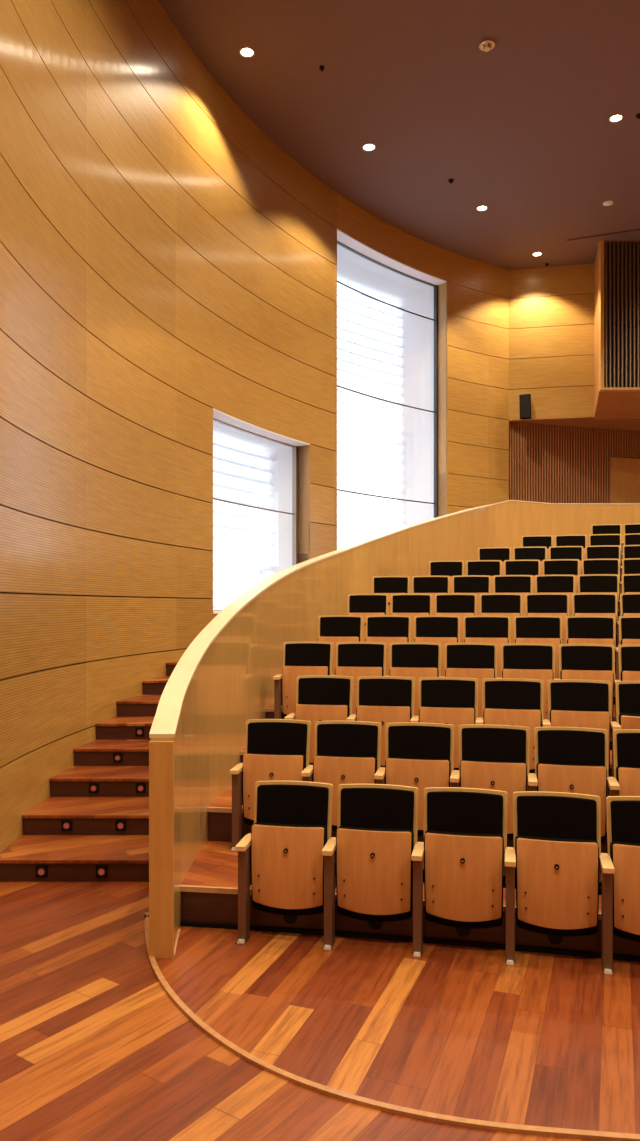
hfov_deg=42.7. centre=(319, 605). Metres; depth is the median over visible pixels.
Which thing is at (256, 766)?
seat cushion
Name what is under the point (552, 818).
cushion
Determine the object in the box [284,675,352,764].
seat
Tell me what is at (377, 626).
cushion
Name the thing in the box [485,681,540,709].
cushion
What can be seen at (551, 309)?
wall
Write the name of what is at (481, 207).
recessed light
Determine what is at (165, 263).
wall
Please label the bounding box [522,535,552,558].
seat
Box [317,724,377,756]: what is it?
cushion
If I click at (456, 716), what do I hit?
seat cushion
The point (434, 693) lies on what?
cushion
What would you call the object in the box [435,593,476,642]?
seat
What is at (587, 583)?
cushion
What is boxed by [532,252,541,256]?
recessed light
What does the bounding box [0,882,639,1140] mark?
floor
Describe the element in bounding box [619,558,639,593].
seat
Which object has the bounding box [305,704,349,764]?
seat cushion
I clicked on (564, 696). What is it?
cushion
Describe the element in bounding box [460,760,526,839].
seat cushion
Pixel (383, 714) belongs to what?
seat cushion
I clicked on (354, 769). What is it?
seat cushion
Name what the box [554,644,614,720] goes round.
seat
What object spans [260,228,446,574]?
window
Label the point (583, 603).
cushion
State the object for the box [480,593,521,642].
seat
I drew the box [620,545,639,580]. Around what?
seat
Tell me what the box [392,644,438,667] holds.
cushion
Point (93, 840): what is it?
staircase
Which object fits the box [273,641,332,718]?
seat
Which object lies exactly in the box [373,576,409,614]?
seat
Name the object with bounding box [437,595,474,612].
cushion
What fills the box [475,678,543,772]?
seat
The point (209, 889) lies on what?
tiers
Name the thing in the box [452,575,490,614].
seat
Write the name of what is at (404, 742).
cushion
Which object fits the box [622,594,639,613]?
cushion
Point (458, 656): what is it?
cushion
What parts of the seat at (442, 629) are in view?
seat panel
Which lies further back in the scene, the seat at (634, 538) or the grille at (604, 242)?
the grille at (604, 242)
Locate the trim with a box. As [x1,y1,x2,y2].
[567,229,639,240]
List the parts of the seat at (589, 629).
seat panel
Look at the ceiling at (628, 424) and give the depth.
17.78 m
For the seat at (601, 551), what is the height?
0.898 m
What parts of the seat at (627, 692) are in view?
armrest, seat panel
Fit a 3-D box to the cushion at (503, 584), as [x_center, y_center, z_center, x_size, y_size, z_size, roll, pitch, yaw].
[2.453,-0.155,10.416,0.442,0.439,0.131,0,0,12]
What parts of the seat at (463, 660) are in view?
seat panel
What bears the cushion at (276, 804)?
on the seat at (281, 858)
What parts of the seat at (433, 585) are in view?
seat panel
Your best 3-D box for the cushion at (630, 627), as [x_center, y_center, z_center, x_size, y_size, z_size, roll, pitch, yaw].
[3.262,0.340,8.223,0.442,0.439,0.131,0,0,15]
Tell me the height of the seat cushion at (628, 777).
0.524 m
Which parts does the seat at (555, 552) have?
seat panel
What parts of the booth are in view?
cross rail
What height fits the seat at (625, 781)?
0.898 m
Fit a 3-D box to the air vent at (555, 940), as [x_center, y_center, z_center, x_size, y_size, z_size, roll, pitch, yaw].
[1.344,1.892,4.677,0.084,0.084,0.014,0,0,13]
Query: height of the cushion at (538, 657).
0.439 m
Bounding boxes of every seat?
[230,719,310,850]
[235,781,332,943]
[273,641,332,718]
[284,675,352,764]
[301,721,381,830]
[318,615,362,674]
[322,784,417,950]
[335,642,386,713]
[346,676,414,767]
[348,594,387,641]
[365,615,410,675]
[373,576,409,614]
[374,722,453,835]
[390,642,440,722]
[391,593,431,641]
[410,677,477,769]
[411,787,506,957]
[412,576,449,614]
[414,615,459,676]
[429,560,463,592]
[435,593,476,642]
[445,642,496,717]
[450,724,529,839]
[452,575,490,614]
[463,615,510,677]
[466,560,501,592]
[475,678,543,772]
[478,547,510,574]
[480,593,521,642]
[493,575,532,615]
[497,643,554,718]
[504,560,539,592]
[505,791,600,965]
[513,547,546,574]
[514,615,561,678]
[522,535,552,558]
[525,593,568,643]
[528,727,607,842]
[535,575,574,615]
[542,679,611,775]
[543,559,578,592]
[549,546,582,574]
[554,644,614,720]
[555,535,586,558]
[565,615,615,668]
[572,593,617,646]
[578,574,618,632]
[582,559,619,597]
[585,545,620,580]
[589,534,621,572]
[591,524,621,552]
[599,796,639,974]
[607,729,639,795]
[610,681,639,776]
[614,644,639,721]
[615,616,639,679]
[616,593,639,644]
[618,574,639,615]
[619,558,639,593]
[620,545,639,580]
[621,523,639,552]
[621,533,639,558]
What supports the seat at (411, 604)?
on the tiers
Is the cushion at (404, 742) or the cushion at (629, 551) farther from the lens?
the cushion at (629, 551)
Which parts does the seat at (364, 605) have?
seat panel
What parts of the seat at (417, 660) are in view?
seat panel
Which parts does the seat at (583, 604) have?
seat panel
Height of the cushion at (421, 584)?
0.439 m
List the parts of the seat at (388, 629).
seat panel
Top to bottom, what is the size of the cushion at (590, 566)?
0.439 m
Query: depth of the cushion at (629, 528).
13.74 m
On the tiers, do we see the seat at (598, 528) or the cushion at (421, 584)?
the seat at (598, 528)
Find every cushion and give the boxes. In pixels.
[243,753,305,825]
[247,722,306,754]
[251,822,327,915]
[256,784,328,825]
[282,666,329,717]
[285,643,330,667]
[298,678,349,705]
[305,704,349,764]
[313,755,376,830]
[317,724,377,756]
[320,617,360,637]
[336,826,413,921]
[338,644,383,667]
[340,788,413,829]
[349,595,385,613]
[356,705,411,767]
[359,679,411,706]
[368,617,408,637]
[374,577,407,592]
[385,757,450,835]
[388,726,450,759]
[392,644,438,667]
[393,595,429,613]
[414,577,447,592]
[416,617,457,637]
[419,706,474,769]
[421,680,474,707]
[424,830,503,928]
[427,791,502,834]
[431,562,461,575]
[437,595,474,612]
[447,645,494,668]
[454,577,488,592]
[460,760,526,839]
[462,728,525,762]
[465,617,507,637]
[468,561,499,575]
[480,548,508,561]
[481,595,519,612]
[483,708,541,772]
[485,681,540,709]
[495,576,530,592]
[503,645,552,669]
[506,561,537,575]
[515,548,544,560]
[515,835,598,935]
[516,617,559,638]
[517,796,596,840]
[523,536,550,548]
[527,595,566,612]
[536,763,606,842]
[537,576,572,592]
[538,730,604,765]
[544,560,577,575]
[550,682,608,711]
[550,710,609,775]
[551,547,581,560]
[556,536,584,547]
[560,670,613,720]
[561,646,611,670]
[568,617,612,638]
[574,594,614,612]
[580,576,616,592]
[584,560,617,573]
[587,546,618,558]
[590,535,619,545]
[593,525,619,533]
[610,841,639,941]
[611,800,639,843]
[616,733,639,766]
[616,766,639,795]
[619,684,639,713]
[619,713,639,725]
[621,618,639,638]
[621,646,639,670]
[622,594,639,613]
[624,546,639,557]
[624,559,639,573]
[624,575,639,592]
[625,524,639,533]
[625,534,639,544]
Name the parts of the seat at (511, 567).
seat panel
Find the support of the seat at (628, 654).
on the tiers
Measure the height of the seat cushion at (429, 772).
0.524 m
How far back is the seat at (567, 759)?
5.57 m
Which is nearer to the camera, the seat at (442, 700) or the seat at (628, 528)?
the seat at (442, 700)
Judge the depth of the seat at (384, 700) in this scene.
6.82 m
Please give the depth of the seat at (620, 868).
4.49 m
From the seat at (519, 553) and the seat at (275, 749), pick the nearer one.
the seat at (275, 749)
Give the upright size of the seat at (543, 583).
0.898 m
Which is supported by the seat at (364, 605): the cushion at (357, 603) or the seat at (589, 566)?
the cushion at (357, 603)
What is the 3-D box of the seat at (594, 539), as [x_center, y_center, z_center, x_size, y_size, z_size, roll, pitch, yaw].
[4.458,-0.688,12.844,0.534,0.898,0.343,0,0,15]
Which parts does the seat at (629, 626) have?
seat panel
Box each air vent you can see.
[283,915,296,923]
[368,921,381,929]
[456,928,470,936]
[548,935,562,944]
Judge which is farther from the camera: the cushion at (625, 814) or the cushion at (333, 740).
the cushion at (333, 740)
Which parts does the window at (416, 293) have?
frame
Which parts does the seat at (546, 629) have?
seat panel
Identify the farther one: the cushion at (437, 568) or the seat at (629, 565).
the cushion at (437, 568)
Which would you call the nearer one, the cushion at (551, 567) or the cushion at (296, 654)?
the cushion at (296, 654)
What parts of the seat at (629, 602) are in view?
seat panel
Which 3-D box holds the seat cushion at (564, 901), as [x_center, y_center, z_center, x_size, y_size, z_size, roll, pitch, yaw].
[1.334,1.585,4.617,0.454,0.524,0.113,0,0,13]
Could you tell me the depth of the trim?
15.91 m
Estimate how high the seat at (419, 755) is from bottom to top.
0.898 m
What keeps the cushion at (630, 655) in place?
on the seat at (628, 654)
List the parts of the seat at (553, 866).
foot plate, armrest, seat panel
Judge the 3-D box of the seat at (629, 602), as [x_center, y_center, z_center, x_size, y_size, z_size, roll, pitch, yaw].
[3.569,0.302,9.062,0.534,0.898,0.343,0,0,15]
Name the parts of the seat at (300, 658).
armrest, seat panel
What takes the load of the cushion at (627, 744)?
on the seat at (625, 781)
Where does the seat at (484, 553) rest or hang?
on the tiers
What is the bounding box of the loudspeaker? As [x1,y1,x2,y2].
[519,394,530,419]
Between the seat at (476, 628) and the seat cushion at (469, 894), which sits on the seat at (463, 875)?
the seat cushion at (469, 894)
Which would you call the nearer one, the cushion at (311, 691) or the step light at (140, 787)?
the cushion at (311, 691)
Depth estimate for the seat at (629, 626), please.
8.26 m
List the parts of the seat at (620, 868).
armrest, foot plate, seat panel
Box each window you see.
[210,408,309,613]
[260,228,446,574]
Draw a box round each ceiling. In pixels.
[158,0,639,269]
[507,414,639,430]
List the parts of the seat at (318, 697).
armrest, seat panel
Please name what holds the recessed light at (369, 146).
in the ceiling at (521, 127)
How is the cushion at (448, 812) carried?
on the seat at (463, 875)
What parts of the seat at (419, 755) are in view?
armrest, seat panel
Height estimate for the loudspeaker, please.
0.525 m
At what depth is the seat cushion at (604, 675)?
7.29 m
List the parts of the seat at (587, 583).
seat panel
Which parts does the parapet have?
post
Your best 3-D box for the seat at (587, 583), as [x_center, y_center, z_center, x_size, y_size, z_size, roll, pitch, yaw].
[3.421,0.055,10.103,0.534,0.898,0.343,0,0,14]
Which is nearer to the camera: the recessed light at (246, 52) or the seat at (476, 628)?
the seat at (476, 628)
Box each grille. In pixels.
[604,242,639,386]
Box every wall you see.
[0,0,508,852]
[508,263,639,419]
[509,422,639,502]
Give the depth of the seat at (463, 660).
7.65 m
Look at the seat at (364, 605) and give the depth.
9.80 m
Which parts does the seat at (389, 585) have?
seat panel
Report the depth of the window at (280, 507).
13.76 m
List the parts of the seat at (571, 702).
armrest, seat panel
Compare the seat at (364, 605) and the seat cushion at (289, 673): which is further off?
the seat at (364, 605)
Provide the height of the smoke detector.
0.035 m
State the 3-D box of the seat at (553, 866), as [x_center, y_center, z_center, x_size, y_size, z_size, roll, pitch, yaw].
[1.316,1.536,4.617,0.534,0.898,0.343,0,0,13]
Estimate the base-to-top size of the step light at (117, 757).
0.086 m
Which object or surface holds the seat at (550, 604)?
on the tiers
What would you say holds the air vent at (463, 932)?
attached to the tiers
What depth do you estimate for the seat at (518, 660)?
7.54 m
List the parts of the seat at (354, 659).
seat panel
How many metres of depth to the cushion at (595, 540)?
12.94 m
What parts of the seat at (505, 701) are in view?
armrest, seat panel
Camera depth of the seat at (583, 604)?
9.27 m
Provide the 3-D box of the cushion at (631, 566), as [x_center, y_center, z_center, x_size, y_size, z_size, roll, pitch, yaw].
[4.307,-0.403,10.958,0.442,0.439,0.131,0,0,15]
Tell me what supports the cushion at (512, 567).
on the seat at (511, 567)
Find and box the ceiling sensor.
[479,39,494,51]
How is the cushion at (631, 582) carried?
on the seat at (630, 583)
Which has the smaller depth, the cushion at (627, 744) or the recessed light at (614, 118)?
the cushion at (627, 744)
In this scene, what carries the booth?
attached to the wall at (551, 309)
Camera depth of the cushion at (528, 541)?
13.19 m
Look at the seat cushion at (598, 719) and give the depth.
6.39 m
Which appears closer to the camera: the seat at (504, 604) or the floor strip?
the floor strip
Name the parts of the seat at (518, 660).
seat panel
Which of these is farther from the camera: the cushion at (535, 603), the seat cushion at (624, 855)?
the cushion at (535, 603)
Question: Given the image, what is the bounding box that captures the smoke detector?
[603,201,612,205]
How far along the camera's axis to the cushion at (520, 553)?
12.27 m
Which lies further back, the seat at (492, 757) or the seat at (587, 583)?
the seat at (587, 583)
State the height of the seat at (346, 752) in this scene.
0.898 m
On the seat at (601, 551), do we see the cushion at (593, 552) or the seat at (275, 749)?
the cushion at (593, 552)
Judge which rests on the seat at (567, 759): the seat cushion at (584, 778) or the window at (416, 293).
the seat cushion at (584, 778)
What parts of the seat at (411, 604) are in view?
seat panel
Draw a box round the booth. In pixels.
[594,240,639,418]
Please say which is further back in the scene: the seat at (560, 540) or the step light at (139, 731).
the seat at (560, 540)
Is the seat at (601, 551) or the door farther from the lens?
the door
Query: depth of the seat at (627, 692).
6.43 m
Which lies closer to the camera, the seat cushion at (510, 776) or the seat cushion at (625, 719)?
the seat cushion at (510, 776)
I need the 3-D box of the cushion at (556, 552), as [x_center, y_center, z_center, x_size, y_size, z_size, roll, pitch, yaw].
[3.647,-0.650,12.132,0.442,0.439,0.131,0,0,14]
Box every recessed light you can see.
[239,47,254,57]
[362,143,375,150]
[476,205,487,210]
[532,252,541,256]
[609,114,623,122]
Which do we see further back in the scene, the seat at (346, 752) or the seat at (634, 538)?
the seat at (634, 538)
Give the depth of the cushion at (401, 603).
9.72 m
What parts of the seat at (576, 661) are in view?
seat panel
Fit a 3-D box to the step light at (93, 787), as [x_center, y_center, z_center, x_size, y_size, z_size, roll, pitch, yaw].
[-1.971,1.590,7.130,0.086,0.086,0.020,0,0,0]
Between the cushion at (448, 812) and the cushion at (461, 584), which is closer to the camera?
the cushion at (448, 812)
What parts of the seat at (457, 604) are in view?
seat panel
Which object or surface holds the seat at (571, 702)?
on the tiers
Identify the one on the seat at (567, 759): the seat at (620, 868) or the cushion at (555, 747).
the cushion at (555, 747)
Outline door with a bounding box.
[611,457,639,502]
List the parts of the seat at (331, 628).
seat panel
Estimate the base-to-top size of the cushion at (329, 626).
0.439 m
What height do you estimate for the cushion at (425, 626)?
0.439 m
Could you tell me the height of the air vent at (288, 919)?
0.084 m
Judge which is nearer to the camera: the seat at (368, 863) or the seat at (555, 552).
the seat at (368, 863)
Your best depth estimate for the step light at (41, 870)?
5.89 m
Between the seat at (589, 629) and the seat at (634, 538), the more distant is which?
the seat at (634, 538)
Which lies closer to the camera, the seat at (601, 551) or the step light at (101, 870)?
the step light at (101, 870)
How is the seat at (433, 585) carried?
on the tiers
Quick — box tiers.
[180,562,639,961]
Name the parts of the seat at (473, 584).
seat panel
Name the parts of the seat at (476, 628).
seat panel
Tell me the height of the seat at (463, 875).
0.898 m
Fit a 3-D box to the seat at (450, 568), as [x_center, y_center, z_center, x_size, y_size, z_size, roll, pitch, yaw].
[1.744,-0.193,11.472,0.534,0.898,0.343,0,0,11]
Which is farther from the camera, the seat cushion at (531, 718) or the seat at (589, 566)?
the seat at (589, 566)
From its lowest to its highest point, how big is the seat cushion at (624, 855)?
0.524 m
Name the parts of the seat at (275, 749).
armrest, seat panel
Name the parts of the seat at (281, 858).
foot plate, armrest, seat panel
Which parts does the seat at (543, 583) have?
seat panel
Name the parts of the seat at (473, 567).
seat panel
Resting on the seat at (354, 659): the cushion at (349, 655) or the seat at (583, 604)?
the cushion at (349, 655)
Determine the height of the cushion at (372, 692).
0.439 m
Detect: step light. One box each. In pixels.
[36,865,47,877]
[61,820,71,830]
[89,783,98,792]
[96,865,107,877]
[113,753,121,761]
[115,820,125,830]
[136,728,143,735]
[136,783,145,792]
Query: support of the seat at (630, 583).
on the tiers
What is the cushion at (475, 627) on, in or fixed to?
on the seat at (476, 628)
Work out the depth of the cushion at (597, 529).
13.85 m
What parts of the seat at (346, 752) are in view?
armrest, seat panel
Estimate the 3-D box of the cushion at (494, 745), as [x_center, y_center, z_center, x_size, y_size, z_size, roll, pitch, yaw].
[1.213,1.082,5.718,0.442,0.439,0.131,0,0,12]
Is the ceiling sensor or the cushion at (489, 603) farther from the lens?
the ceiling sensor
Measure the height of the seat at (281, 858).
0.898 m
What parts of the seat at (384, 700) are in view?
armrest, seat panel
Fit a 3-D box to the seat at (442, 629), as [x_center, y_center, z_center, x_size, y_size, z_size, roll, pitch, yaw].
[1.202,0.550,8.610,0.534,0.898,0.343,0,0,11]
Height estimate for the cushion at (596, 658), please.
0.439 m
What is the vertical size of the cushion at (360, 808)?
0.439 m
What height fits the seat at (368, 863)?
0.898 m
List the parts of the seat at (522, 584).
seat panel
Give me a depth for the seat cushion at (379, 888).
4.77 m
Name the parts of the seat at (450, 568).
seat panel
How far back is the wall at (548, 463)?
18.11 m
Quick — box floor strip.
[145,913,639,1140]
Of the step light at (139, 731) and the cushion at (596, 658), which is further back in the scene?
the step light at (139, 731)
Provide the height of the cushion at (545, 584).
0.439 m
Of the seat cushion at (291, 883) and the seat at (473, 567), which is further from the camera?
the seat at (473, 567)
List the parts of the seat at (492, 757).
armrest, seat panel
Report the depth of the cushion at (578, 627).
8.37 m
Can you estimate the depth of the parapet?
7.20 m
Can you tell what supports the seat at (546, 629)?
on the tiers
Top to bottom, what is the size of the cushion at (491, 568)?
0.439 m
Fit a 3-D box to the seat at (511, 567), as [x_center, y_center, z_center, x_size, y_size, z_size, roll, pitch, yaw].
[2.757,-0.193,11.260,0.534,0.898,0.343,0,0,13]
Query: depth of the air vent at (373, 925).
4.88 m
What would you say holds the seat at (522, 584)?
on the tiers
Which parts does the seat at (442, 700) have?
armrest, seat panel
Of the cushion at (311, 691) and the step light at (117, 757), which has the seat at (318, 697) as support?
the cushion at (311, 691)
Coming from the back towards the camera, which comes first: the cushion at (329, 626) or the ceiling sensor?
the ceiling sensor
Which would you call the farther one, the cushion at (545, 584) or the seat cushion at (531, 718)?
the cushion at (545, 584)
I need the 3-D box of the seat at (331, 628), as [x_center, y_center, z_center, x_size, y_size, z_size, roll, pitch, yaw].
[0.183,0.550,8.789,0.534,0.898,0.343,0,0,9]
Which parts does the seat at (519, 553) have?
seat panel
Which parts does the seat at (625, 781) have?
armrest, seat panel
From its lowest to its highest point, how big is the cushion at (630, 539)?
0.439 m
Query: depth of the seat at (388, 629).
8.78 m
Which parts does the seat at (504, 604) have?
seat panel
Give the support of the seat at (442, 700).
on the tiers
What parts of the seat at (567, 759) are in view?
armrest, seat panel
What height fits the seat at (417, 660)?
0.898 m
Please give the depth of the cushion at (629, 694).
6.44 m
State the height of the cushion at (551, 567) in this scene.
0.439 m
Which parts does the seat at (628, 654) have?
seat panel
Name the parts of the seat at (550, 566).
seat panel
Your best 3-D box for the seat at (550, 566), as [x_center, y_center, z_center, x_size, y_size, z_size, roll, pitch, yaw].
[3.261,-0.193,11.143,0.534,0.898,0.343,0,0,14]
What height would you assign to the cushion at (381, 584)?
0.439 m
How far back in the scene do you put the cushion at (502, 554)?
12.39 m
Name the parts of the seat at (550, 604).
seat panel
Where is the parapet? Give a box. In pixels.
[149,500,639,957]
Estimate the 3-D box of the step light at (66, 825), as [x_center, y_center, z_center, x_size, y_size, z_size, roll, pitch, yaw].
[-2.018,1.752,6.520,0.086,0.086,0.020,0,0,0]
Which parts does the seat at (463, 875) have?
foot plate, armrest, seat panel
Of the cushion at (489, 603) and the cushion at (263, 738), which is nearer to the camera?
the cushion at (263, 738)
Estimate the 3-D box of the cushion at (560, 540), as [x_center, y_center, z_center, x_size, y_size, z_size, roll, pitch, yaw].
[3.997,-0.898,13.046,0.442,0.439,0.131,0,0,14]
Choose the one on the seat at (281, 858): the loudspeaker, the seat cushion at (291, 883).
the seat cushion at (291, 883)
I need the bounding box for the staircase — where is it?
[0,661,178,881]
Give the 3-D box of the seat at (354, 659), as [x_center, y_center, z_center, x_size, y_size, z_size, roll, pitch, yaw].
[0.354,0.797,7.777,0.534,0.898,0.343,0,0,10]
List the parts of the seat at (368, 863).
foot plate, armrest, seat panel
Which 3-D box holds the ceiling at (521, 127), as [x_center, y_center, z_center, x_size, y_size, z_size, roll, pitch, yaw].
[5.513,-7.317,5.850,15.974,0.200,27.500,0,0,0]
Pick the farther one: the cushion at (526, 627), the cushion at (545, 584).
the cushion at (545, 584)
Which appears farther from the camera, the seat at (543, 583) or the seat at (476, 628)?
the seat at (543, 583)
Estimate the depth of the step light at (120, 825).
6.52 m

